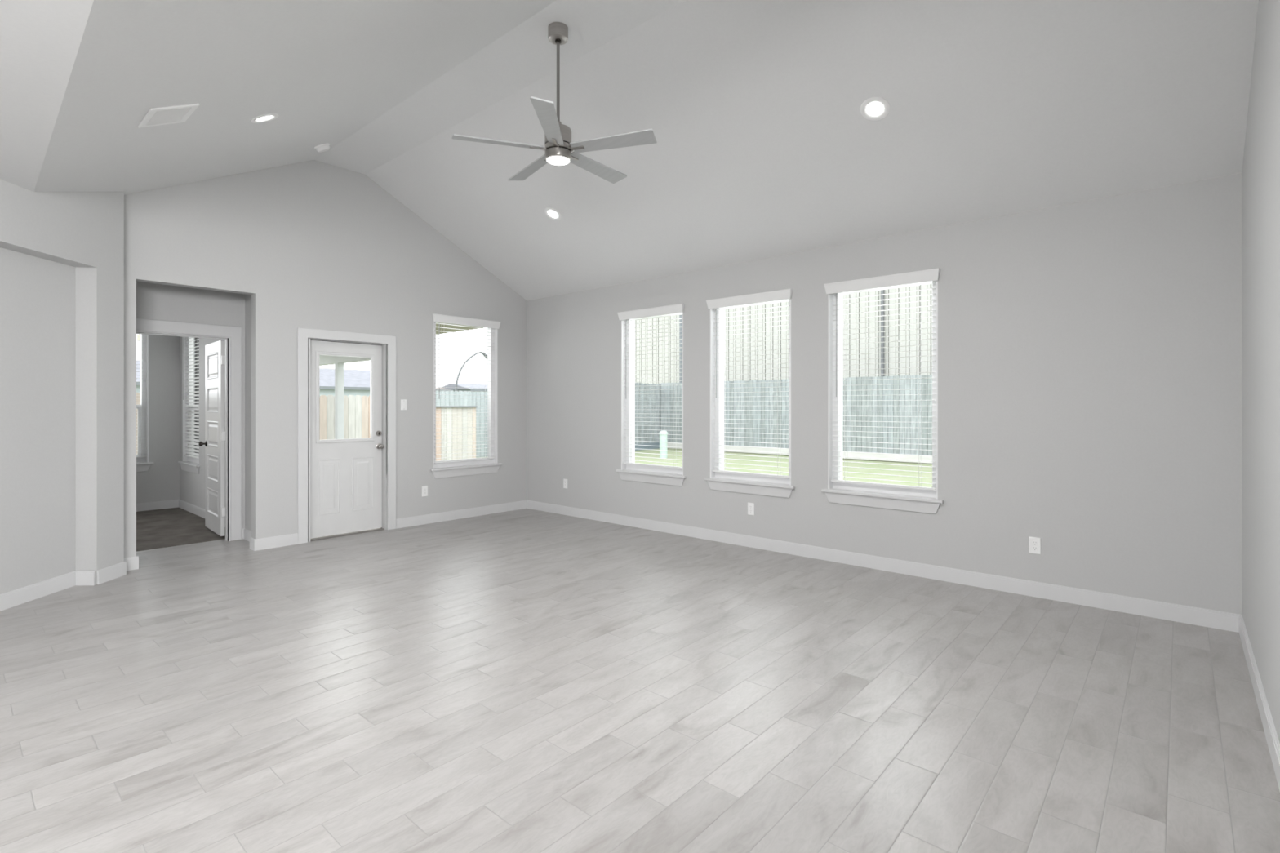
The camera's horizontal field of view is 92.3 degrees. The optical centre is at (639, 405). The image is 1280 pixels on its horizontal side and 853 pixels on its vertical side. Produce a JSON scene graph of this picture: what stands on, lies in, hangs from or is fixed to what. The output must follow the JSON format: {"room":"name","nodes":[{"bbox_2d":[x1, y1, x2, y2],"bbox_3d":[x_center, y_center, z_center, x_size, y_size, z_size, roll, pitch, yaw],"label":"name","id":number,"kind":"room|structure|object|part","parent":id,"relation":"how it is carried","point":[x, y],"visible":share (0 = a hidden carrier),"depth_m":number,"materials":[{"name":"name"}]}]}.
{"room":"empty living room","nodes":[
{"label":"empty living room","id":0,"kind":"room"},
{"bbox_2d":[0,178,124,594],"bbox_3d":[-6.096,-0.280,0.353,1.764,3.500,10.022,0,0,30],"label":"wall","id":1,"kind":"structure","parent":0,"point":[62,253],"depth_m":4.55,"materials":[{"name":"paint"}]},
{"bbox_2d":[0,561,126,611],"bbox_3d":[-6.009,1.316,0.283,1.549,0.108,10.000,0,0,30],"label":"baseboard","id":2,"kind":"structure","parent":1,"relation":"attached to","point":[12,598],"depth_m":4.55,"materials":[{"name":"white paint"}]},
{"bbox_2d":[136,334,179,503],"bbox_3d":[-7.226,-0.030,7.247,0.140,3.000,3.160,0,0,41],"label":"wall","id":3,"kind":"structure","parent":0,"point":[161,482],"depth_m":8.16,"materials":[{"name":"paint"}]},
{"bbox_2d":[136,334,153,471],"bbox_3d":[-6.765,-0.109,7.748,0.192,1.922,0.990,0,0,41],"label":"window","id":4,"kind":"structure","parent":3,"relation":"in","point":[143,464],"depth_m":8.06,"materials":[{"name":"white plastic"}]},
{"bbox_3d":[-6.801,0.344,7.780,0.025,0.668,0.776,0,0,41],"label":"sash","id":5,"kind":"part","parent":4,"relation":"part of","materials":[{"name":"white plastic"}]},
{"bbox_3d":[-6.807,-0.165,7.785,0.080,1.810,0.900,0,0,41],"label":"frame","id":6,"kind":"part","parent":4,"relation":"part of","materials":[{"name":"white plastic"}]},
{"bbox_2d":[136,333,146,457],"bbox_3d":[-6.732,-0.202,7.719,0.108,1.748,0.938,0,0,41],"label":"window blind","id":7,"kind":"object","parent":4,"relation":"attached to","point":[140,334],"visible":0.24,"depth_m":8.02,"materials":[{"name":"white plastic"}]},
{"bbox_3d":[-6.746,0.749,7.731,0.142,0.023,0.990,0,0,41],"label":"sill","id":8,"kind":"part","parent":4,"relation":"part of","materials":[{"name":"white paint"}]},
{"bbox_2d":[136,499,225,527],"bbox_3d":[-6.136,1.316,6.276,2.780,0.108,2.940,0,0,41],"label":"baseboard","id":9,"kind":"structure","parent":3,"relation":"attached to","point":[194,509],"depth_m":8.05,"materials":[{"name":"white paint"}]},
{"bbox_2d":[136,281,244,540],"bbox_3d":[-5.059,-0.030,5.304,0.120,3.000,3.100,0,0,41],"label":"wall","id":10,"kind":"structure","parent":0,"point":[154,301],"depth_m":6.06,"materials":[{"name":"paint"}]},
{"bbox_2d":[136,318,241,541],"bbox_3d":[-4.757,0.282,6.237,0.934,2.176,0.992,0,0,41],"label":"door","id":11,"kind":"structure","parent":10,"relation":"in","point":[215,360],"depth_m":6.29,"materials":[{"name":"white paint"}]},
{"bbox_3d":[-4.819,0.418,6.778,0.066,0.066,0.070,0,0,45],"label":"knob","id":12,"kind":"part","parent":11,"relation":"part of","materials":[{"name":"brown metal"}]},
{"bbox_3d":[-4.562,-0.427,6.594,0.525,0.275,0.038,0,0,45],"label":"raised panel","id":13,"kind":"part","parent":11,"relation":"part of","materials":[{"name":"white paint"}]},
{"bbox_3d":[-4.562,-0.062,6.594,0.525,0.275,0.038,0,0,45],"label":"raised panel","id":14,"kind":"part","parent":11,"relation":"part of","materials":[{"name":"white paint"}]},
{"bbox_3d":[-4.562,0.302,6.594,0.525,0.275,0.038,0,0,45],"label":"raised panel","id":15,"kind":"part","parent":11,"relation":"part of","materials":[{"name":"white paint"}]},
{"bbox_3d":[-4.562,0.667,6.594,0.525,0.275,0.038,0,0,45],"label":"raised panel","id":16,"kind":"part","parent":11,"relation":"part of","materials":[{"name":"white paint"}]},
{"bbox_3d":[-4.562,1.032,6.594,0.525,0.275,0.038,0,0,45],"label":"raised panel","id":17,"kind":"part","parent":11,"relation":"part of","materials":[{"name":"white paint"}]},
{"bbox_2d":[179,336,225,509],"bbox_3d":[-5.125,-0.030,7.425,2.780,3.000,0.120,0,0,41],"label":"wall","id":18,"kind":"structure","parent":0,"point":[192,486],"depth_m":7.66,"materials":[{"name":"paint"}]},
{"bbox_2d":[177,337,199,474],"bbox_3d":[-5.771,-0.109,7.971,0.880,1.922,0.172,0,0,41],"label":"window","id":19,"kind":"structure","parent":18,"relation":"in","point":[189,464],"depth_m":8.20,"materials":[{"name":"white plastic"}]},
{"bbox_3d":[-5.786,0.749,7.954,0.880,0.023,0.127,0,0,41],"label":"sill","id":20,"kind":"part","parent":19,"relation":"part of","materials":[{"name":"white paint"}]},
{"bbox_2d":[182,337,199,459],"bbox_3d":[-5.793,-0.202,7.946,0.828,1.748,0.108,0,0,41],"label":"window blind","id":21,"kind":"object","parent":19,"relation":"attached to","point":[194,409],"visible":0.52,"depth_m":8.01,"materials":[{"name":"white plastic"}]},
{"bbox_3d":[-5.775,0.663,7.967,0.750,0.018,0.048,0,0,41],"label":"rail","id":22,"kind":"part","parent":21,"relation":"part of","materials":[{"name":"white plastic"}]},
{"bbox_3d":[-5.739,-0.165,8.008,0.790,1.810,0.075,0,0,41],"label":"frame","id":23,"kind":"part","parent":19,"relation":"part of","materials":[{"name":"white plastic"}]},
{"bbox_3d":[-5.742,0.344,8.004,0.666,0.668,0.025,0,0,41],"label":"sash","id":24,"kind":"part","parent":19,"relation":"part of","materials":[{"name":"white plastic"}]},
{"bbox_3d":[-5.731,-0.165,8.017,0.676,1.696,0.004,0,0,41],"label":"pane","id":25,"kind":"part","parent":19,"relation":"part of","materials":[{"name":"clear glass"}]},
{"bbox_2d":[244,293,251,530],"bbox_3d":[-3.828,-0.030,6.205,0.540,3.000,0.120,0,0,41],"label":"wall","id":26,"kind":"structure","parent":0,"point":[247,297],"depth_m":6.26,"materials":[{"name":"paint"}]},
{"bbox_2d":[241,528,251,542],"bbox_3d":[-3.901,1.316,6.122,0.540,0.108,0.102,0,0,41],"label":"baseboard","id":27,"kind":"structure","parent":26,"relation":"attached to","point":[246,534],"depth_m":6.27,"materials":[{"name":"white paint"}]},
{"bbox_2d":[137,321,484,340],"bbox_3d":[-5.160,-1.180,9.492,6.880,0.100,2.940,0,0,41],"label":"ceiling","id":28,"kind":"structure","parent":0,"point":[444,325],"depth_m":8.99,"materials":[{"name":"white paint"}]},
{"bbox_2d":[319,355,370,365],"bbox_3d":[-5.505,-0.980,11.659,3.500,0.300,0.140,0,0,41],"label":"beam","id":29,"kind":"structure","parent":28,"relation":"attached to","point":[324,360],"depth_m":11.86,"materials":[{"name":"white wood"}]},
{"bbox_2d":[124,160,527,558],"bbox_3d":[-3.032,-0.508,6.611,0.120,4.056,4.460,0,0,41],"label":"wall","id":30,"kind":"structure","parent":0,"point":[313,244],"depth_m":6.23,"materials":[{"name":"paint"}]},
{"bbox_2d":[124,555,138,570],"bbox_3d":[-4.295,1.316,5.163,0.134,0.108,0.117,0,0,41],"label":"baseboard","id":31,"kind":"structure","parent":30,"relation":"attached to","point":[132,562],"depth_m":5.13,"materials":[{"name":"white paint"}]},
{"bbox_2d":[249,533,297,551],"bbox_3d":[-3.565,1.316,5.995,0.134,0.108,0.383,0,0,41],"label":"baseboard","id":32,"kind":"structure","parent":30,"relation":"attached to","point":[255,544],"depth_m":5.93,"materials":[{"name":"white paint"}]},
{"bbox_2d":[297,327,395,544],"bbox_3d":[-3.106,0.297,6.521,0.148,2.146,1.014,0,0,41],"label":"door","id":33,"kind":"structure","parent":30,"relation":"in","point":[345,475],"depth_m":6.49,"materials":[{"name":"white paint"}]},
{"bbox_3d":[-3.236,0.840,6.402,0.008,0.575,0.220,0,0,41],"label":"raised panel","id":34,"kind":"part","parent":33,"relation":"part of","materials":[{"name":"white paint"}]},
{"bbox_3d":[-3.126,-0.088,6.537,0.037,0.945,0.607,0,0,41],"label":"lite frame","id":35,"kind":"part","parent":33,"relation":"part of","materials":[{"name":"white paint"}]},
{"bbox_3d":[-3.002,0.840,6.668,0.008,0.575,0.238,0,0,41],"label":"raised panel","id":36,"kind":"part","parent":33,"relation":"part of","materials":[{"name":"white paint"}]},
{"bbox_3d":[-2.861,0.446,6.777,0.068,0.064,0.064,0,0,41],"label":"knob","id":37,"kind":"part","parent":33,"relation":"part of","materials":[{"name":"silver metal"}]},
{"bbox_2d":[400,399,406,409],"bbox_3d":[-2.661,-0.012,6.936,0.009,0.118,0.072,0,0,41],"label":"light switch","id":38,"kind":"object","parent":30,"relation":"attached to","point":[403,402],"visible":1,"depth_m":6.93,"materials":[{"name":"white plastic"}]},
{"bbox_2d":[422,485,427,496],"bbox_3d":[-2.491,0.989,7.129,0.009,0.118,0.072,0,0,41],"label":"wall outlet","id":39,"kind":"object","parent":30,"relation":"attached to","point":[424,489],"visible":1,"depth_m":7.13,"materials":[{"name":"white plastic"}]},
{"bbox_2d":[395,500,526,528],"bbox_3d":[-2.116,1.316,7.552,0.014,0.108,1.837,0,0,41],"label":"baseboard","id":40,"kind":"structure","parent":30,"relation":"attached to","point":[402,522],"depth_m":7.45,"materials":[{"name":"white paint"}]},
{"bbox_2d":[430,321,502,478],"bbox_3d":[-2.157,-0.109,7.583,0.172,1.922,0.990,0,0,41],"label":"window","id":41,"kind":"structure","parent":30,"relation":"in","point":[454,468],"depth_m":7.88,"materials":[{"name":"white plastic"}]},
{"bbox_3d":[-2.140,0.749,7.568,0.127,0.023,0.990,0,0,41],"label":"sill","id":42,"kind":"part","parent":41,"relation":"part of","materials":[{"name":"white paint"}]},
{"bbox_2d":[432,313,501,462],"bbox_3d":[-2.131,-0.202,7.561,0.108,1.748,0.938,0,0,41],"label":"window blind","id":43,"kind":"object","parent":41,"relation":"attached to","point":[436,317],"visible":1,"depth_m":7.53,"materials":[{"name":"white plastic"}]},
{"bbox_3d":[-2.152,0.663,7.579,0.048,0.018,0.860,0,0,41],"label":"rail","id":44,"kind":"part","parent":43,"relation":"part of","materials":[{"name":"white plastic"}]},
{"bbox_2d":[0,0,1258,301],"bbox_3d":[-3.553,-1.977,0.732,7.060,1.258,14.220,0,0,41],"label":"ceiling","id":45,"kind":"structure","parent":0,"point":[765,147],"depth_m":4.01,"materials":[{"name":"paint"}]},
{"bbox_2d":[137,103,199,128],"bbox_3d":[-2.724,-1.677,3.554,0.330,0.117,0.225,0,0,41],"label":"ceiling vent","id":46,"kind":"object","parent":45,"relation":"in","point":[177,113],"visible":1,"depth_m":3.54,"materials":[{"name":"white plastic"}]},
{"bbox_2d":[249,113,279,123],"bbox_3d":[-2.584,-1.979,4.235,0.168,0.086,0.186,0,0,-45],"label":"recessed light","id":47,"kind":"object","parent":45,"relation":"in","point":[266,117],"visible":1,"depth_m":4.23,"materials":[{"name":"white plastic"}]},
{"bbox_2d":[314,143,329,152],"bbox_3d":[-2.939,-2.389,5.687,0.130,0.093,0.140,0,0,-44],"label":"smoke detector","id":48,"kind":"object","parent":45,"relation":"attached to","point":[324,147],"visible":1,"depth_m":5.65,"materials":[{"name":"white plastic"}]},
{"bbox_2d":[544,207,561,220],"bbox_3d":[-0.883,-1.945,6.239,0.168,0.086,0.186,0,0,-45],"label":"recessed light","id":49,"kind":"object","parent":45,"relation":"in","point":[551,213],"visible":1,"depth_m":6.23,"materials":[{"name":"white plastic"}]},
{"bbox_2d":[452,22,657,183],"bbox_3d":[-0.522,-2.046,4.082,1.295,0.881,1.269,0,0,41],"label":"ceiling fan","id":50,"kind":"object","parent":45,"relation":"hanging from","point":[558,147],"visible":1,"depth_m":3.98,"materials":[{"name":"silver metal"}]},
{"bbox_3d":[-0.908,-1.685,3.937,0.562,0.039,0.130,0,0,-19],"label":"blade","id":51,"kind":"part","parent":50,"relation":"part of","materials":[{"name":"grey wood"}]},
{"bbox_3d":[-0.758,-1.685,4.365,0.130,0.039,0.562,0,0,-37],"label":"blade","id":52,"kind":"part","parent":50,"relation":"part of","materials":[{"name":"grey wood"}]},
{"bbox_3d":[-0.547,-1.685,3.663,0.130,0.039,0.562,0,0,-1],"label":"blade","id":53,"kind":"part","parent":50,"relation":"part of","materials":[{"name":"grey wood"}]},
{"bbox_3d":[-0.305,-1.685,4.355,0.130,0.039,0.562,0,0,35],"label":"blade","id":54,"kind":"part","parent":50,"relation":"part of","materials":[{"name":"grey wood"}]},
{"bbox_3d":[-0.175,-1.685,3.921,0.562,0.039,0.130,0,0,17],"label":"blade","id":55,"kind":"part","parent":50,"relation":"part of","materials":[{"name":"grey wood"}]},
{"bbox_2d":[860,97,889,120],"bbox_3d":[1.551,-1.960,4.061,0.168,0.086,0.186,0,0,-45],"label":"recessed light","id":56,"kind":"object","parent":45,"relation":"in","point":[873,108],"visible":1,"depth_m":4.06,"materials":[{"name":"white plastic"}]},
{"bbox_2d":[0,507,1279,852],"bbox_3d":[-4.900,1.428,1.849,10.560,0.124,14.120,0,0,41],"label":"floor","id":57,"kind":"structure","parent":0,"point":[524,680],"depth_m":2.79,"materials":[{"name":"grey wood"}]},
{"bbox_2d":[527,173,1241,614],"bbox_3d":[1.107,0.050,6.049,7.080,2.940,0.160,0,0,41],"label":"wall","id":58,"kind":"structure","parent":0,"point":[1090,352],"depth_m":4.45,"materials":[{"name":"paint"}]},
{"bbox_2d":[563,478,567,488],"bbox_3d":[-0.938,0.978,7.734,0.072,0.118,0.009,0,0,41],"label":"wall outlet","id":59,"kind":"object","parent":58,"relation":"attached to","point":[565,481],"visible":1,"depth_m":7.73,"materials":[{"name":"white plastic"}]},
{"bbox_2d":[616,312,686,486],"bbox_3d":[0.162,-0.109,6.857,0.990,1.922,0.212,0,0,41],"label":"window","id":60,"kind":"structure","parent":58,"relation":"in","point":[659,475],"depth_m":7.12,"materials":[{"name":"white plastic"}]},
{"bbox_2d":[617,303,684,469],"bbox_3d":[0.127,-0.202,6.817,0.938,1.748,0.108,0,0,41],"label":"window blind","id":61,"kind":"object","parent":60,"relation":"attached to","point":[674,308],"visible":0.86,"depth_m":6.79,"materials":[{"name":"white plastic"}]},
{"bbox_3d":[0.145,0.663,6.838,0.860,0.018,0.048,0,0,41],"label":"rail","id":62,"kind":"part","parent":61,"relation":"part of","materials":[{"name":"white plastic"}]},
{"bbox_3d":[0.375,-0.180,6.636,0.002,1.680,0.053,0,0,41],"label":"ladder cord","id":63,"kind":"part","parent":61,"relation":"part of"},
{"bbox_3d":[0.139,0.749,6.831,0.990,0.023,0.142,0,0,41],"label":"sill","id":64,"kind":"part","parent":60,"relation":"part of","materials":[{"name":"white paint"}]},
{"bbox_2d":[704,298,795,497],"bbox_3d":[1.098,-0.109,6.035,0.996,1.922,0.212,0,0,41],"label":"window","id":65,"kind":"structure","parent":58,"relation":"in","point":[726,482],"depth_m":6.28,"materials":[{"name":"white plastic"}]},
{"bbox_2d":[706,288,792,478],"bbox_3d":[1.063,-0.202,5.994,0.944,1.748,0.108,0,0,41],"label":"window blind","id":66,"kind":"object","parent":65,"relation":"attached to","point":[780,295],"visible":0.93,"depth_m":5.99,"materials":[{"name":"white plastic"}]},
{"bbox_3d":[1.081,0.663,6.015,0.866,0.018,0.048,0,0,41],"label":"rail","id":67,"kind":"part","parent":66,"relation":"part of","materials":[{"name":"white plastic"}]},
{"bbox_3d":[1.313,-0.180,5.812,0.002,1.680,0.053,0,0,41],"label":"ladder cord","id":68,"kind":"part","parent":66,"relation":"part of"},
{"bbox_3d":[1.075,0.749,6.009,0.996,0.023,0.142,0,0,41],"label":"sill","id":69,"kind":"part","parent":65,"relation":"part of","materials":[{"name":"white paint"}]},
{"bbox_2d":[747,502,754,515],"bbox_3d":[1.075,1.000,5.964,0.072,0.118,0.009,0,0,41],"label":"wall outlet","id":70,"kind":"object","parent":58,"relation":"attached to","point":[750,505],"visible":1,"depth_m":5.96,"materials":[{"name":"white plastic"}]},
{"bbox_2d":[821,280,943,513],"bbox_3d":[2.050,-0.109,5.199,0.997,1.922,0.212,0,0,41],"label":"window","id":71,"kind":"structure","parent":58,"relation":"in","point":[920,500],"depth_m":5.24,"materials":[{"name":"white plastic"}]},
{"bbox_2d":[823,268,940,490],"bbox_3d":[2.014,-0.202,5.158,0.945,1.748,0.108,0,0,41],"label":"window blind","id":72,"kind":"object","parent":71,"relation":"attached to","point":[929,275],"visible":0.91,"depth_m":5.13,"materials":[{"name":"white plastic"}]},
{"bbox_3d":[1.801,-0.180,5.383,0.002,1.680,0.053,0,0,41],"label":"ladder cord","id":73,"kind":"part","parent":72,"relation":"part of","materials":[{"name":"white fabric"}]},
{"bbox_3d":[2.033,0.663,5.179,0.867,0.018,0.048,0,0,41],"label":"rail","id":74,"kind":"part","parent":72,"relation":"part of","materials":[{"name":"white plastic"}]},
{"bbox_3d":[2.264,-0.180,4.976,0.002,1.680,0.053,0,0,41],"label":"ladder cord","id":75,"kind":"part","parent":72,"relation":"part of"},
{"bbox_3d":[2.027,0.749,5.173,0.997,0.023,0.142,0,0,41],"label":"sill","id":76,"kind":"part","parent":71,"relation":"part of","materials":[{"name":"white paint"}]},
{"bbox_2d":[526,500,1240,632],"bbox_3d":[1.057,1.316,5.977,6.860,0.108,0.014,0,0,41],"label":"baseboard","id":77,"kind":"structure","parent":58,"relation":"attached to","point":[1228,621],"depth_m":4.79,"materials":[{"name":"white paint"}]},
{"bbox_2d":[1029,537,1040,554],"bbox_3d":[2.836,1.004,4.417,0.072,0.118,0.009,0,0,41],"label":"wall outlet","id":78,"kind":"object","parent":58,"relation":"attached to","point":[1034,543],"visible":1,"depth_m":4.41,"materials":[{"name":"white plastic"}]},
{"bbox_2d":[1031,546,1037,551],"bbox_3d":[2.834,1.024,4.415,0.033,0.033,0.003,0,0,41],"label":"receptacle","id":79,"kind":"object","parent":78,"relation":"attached to","point":[1033,548],"depth_m":4.42,"materials":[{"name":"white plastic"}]},
{"bbox_2d":[1241,0,1279,742],"bbox_3d":[-0.911,-0.605,-1.564,0.140,4.250,14.260,0,0,41],"label":"wall","id":80,"kind":"structure","parent":0,"point":[1260,174],"depth_m":2.81,"materials":[{"name":"paint"}]},
{"bbox_2d":[1239,614,1279,791],"bbox_3d":[-0.988,1.316,-1.536,0.014,0.108,14.000,0,0,41],"label":"baseboard","id":81,"kind":"structure","parent":80,"relation":"attached to","point":[1273,744],"depth_m":2.67,"materials":[{"name":"white paint"}]},
{"label":"outside","id":82,"kind":"structure","parent":0,"visible":0},
{"bbox_2d":[475,448,932,487],"bbox_3d":[-9.027,1.620,14.848,70.000,0.200,60.000,0,0,41],"label":"lawn","id":83,"kind":"structure","parent":82,"point":[652,451],"depth_m":15.43,"materials":[{"name":"green plant"}]},
{"bbox_2d":[136,392,370,454],"bbox_3d":[-9.064,0.639,10.673,0.150,1.763,11.680,0,0,41],"label":"wooden fence","id":84,"kind":"object","parent":83,"relation":"on","point":[357,409],"visible":0.1,"depth_m":13.55,"materials":[{"name":"brown wood"}]},
{"bbox_2d":[136,360,370,396],"bbox_3d":[-23.904,-0.285,26.989,6.420,3.610,26.600,0,0,41],"label":"house","id":85,"kind":"structure","parent":83,"relation":"on","point":[356,382],"depth_m":32.82,"materials":[{"name":"blue"}]},
{"bbox_2d":[435,387,453,391],"bbox_3d":[-12.632,0.205,36.786,2.420,2.630,1.800,0,0,41],"label":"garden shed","id":86,"kind":"object","parent":83,"relation":"on","point":[437,388],"visible":0.15,"depth_m":36.47,"materials":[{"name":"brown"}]},
{"bbox_2d":[435,405,477,461],"bbox_3d":[-4.731,0.762,15.559,0.207,1.515,1.300,0,0,41],"label":"wooden fence","id":87,"kind":"object","parent":83,"relation":"on","point":[441,415],"visible":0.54,"depth_m":15.57,"materials":[{"name":"brown wood"}]},
{"bbox_3d":[-4.706,0.022,15.537,0.140,0.035,1.300,0,0,41],"label":"cap rail","id":88,"kind":"part","parent":87,"relation":"part of","materials":[{"name":"grey wood"}]},
{"bbox_2d":[435,390,487,457],"bbox_3d":[-3.973,0.541,19.193,0.150,1.957,6.800,0,0,41],"label":"wooden fence","id":89,"kind":"object","parent":83,"relation":"on","point":[465,397],"visible":0.1,"depth_m":18.14,"materials":[{"name":"grey wood"}]},
{"bbox_2d":[440,383,487,392],"bbox_3d":[-8.432,0.045,43.080,4.420,2.950,10.800,0,0,41],"label":"house","id":90,"kind":"structure","parent":83,"relation":"on","point":[470,387],"depth_m":38.82,"materials":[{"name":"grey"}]},
{"bbox_2d":[454,351,487,391],"bbox_3d":[-5.528,-0.153,20.343,0.116,3.346,1.372,0,0,41],"label":"pole","id":91,"kind":"object","parent":83,"relation":"on","point":[485,355],"visible":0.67,"depth_m":20.11,"materials":[{"name":"grey metal"}]},
{"bbox_2d":[635,382,660,450],"bbox_3d":[-1.189,0.361,19.908,0.187,2.318,5.950,0,0,41],"label":"wooden fence","id":92,"kind":"object","parent":83,"relation":"on","point":[650,408],"visible":0.19,"depth_m":21.46,"materials":[{"name":"grey wood"}]},
{"bbox_2d":[658,431,667,457],"bbox_3d":[0.688,1.125,18.025,0.256,0.790,0.256,0,0,41],"label":"utility pedestal","id":93,"kind":"object","parent":83,"relation":"on","point":[663,434],"visible":0.97,"depth_m":17.93,"materials":[{"name":"white plastic"}]},
{"bbox_2d":[635,284,932,455],"bbox_3d":[10.125,-2.705,20.582,23.800,8.450,6.900,0,0,41],"label":"house","id":94,"kind":"structure","parent":83,"relation":"on","point":[669,375],"depth_m":21.11,"materials":[{"name":"beige"}]},
{"bbox_3d":[1.610,-1.630,24.088,0.120,6.000,0.065,0,0,41],"label":"corner trim","id":95,"kind":"part","parent":94,"relation":"part of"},
{"bbox_2d":[660,374,932,463],"bbox_3d":[7.141,0.353,16.407,16.940,2.333,0.187,0,0,41],"label":"wooden fence","id":96,"kind":"object","parent":83,"relation":"on","point":[668,390],"visible":0.31,"depth_m":17.36,"materials":[{"name":"grey wood"}]},
{"bbox_3d":[-5.167,1.480,9.499,6.860,0.080,2.940,0,0,41],"label":"patio slab","id":97,"kind":"object","parent":83,"relation":"on","visible":0},
{"bbox_2d":[334,362,343,439],"bbox_3d":[-5.819,0.305,11.909,0.120,2.270,0.120,0,0,41],"label":"patio post","id":98,"kind":"object","parent":97,"relation":"on","point":[339,367],"visible":0.64,"depth_m":11.87,"materials":[{"name":"white wood"}]}
]}

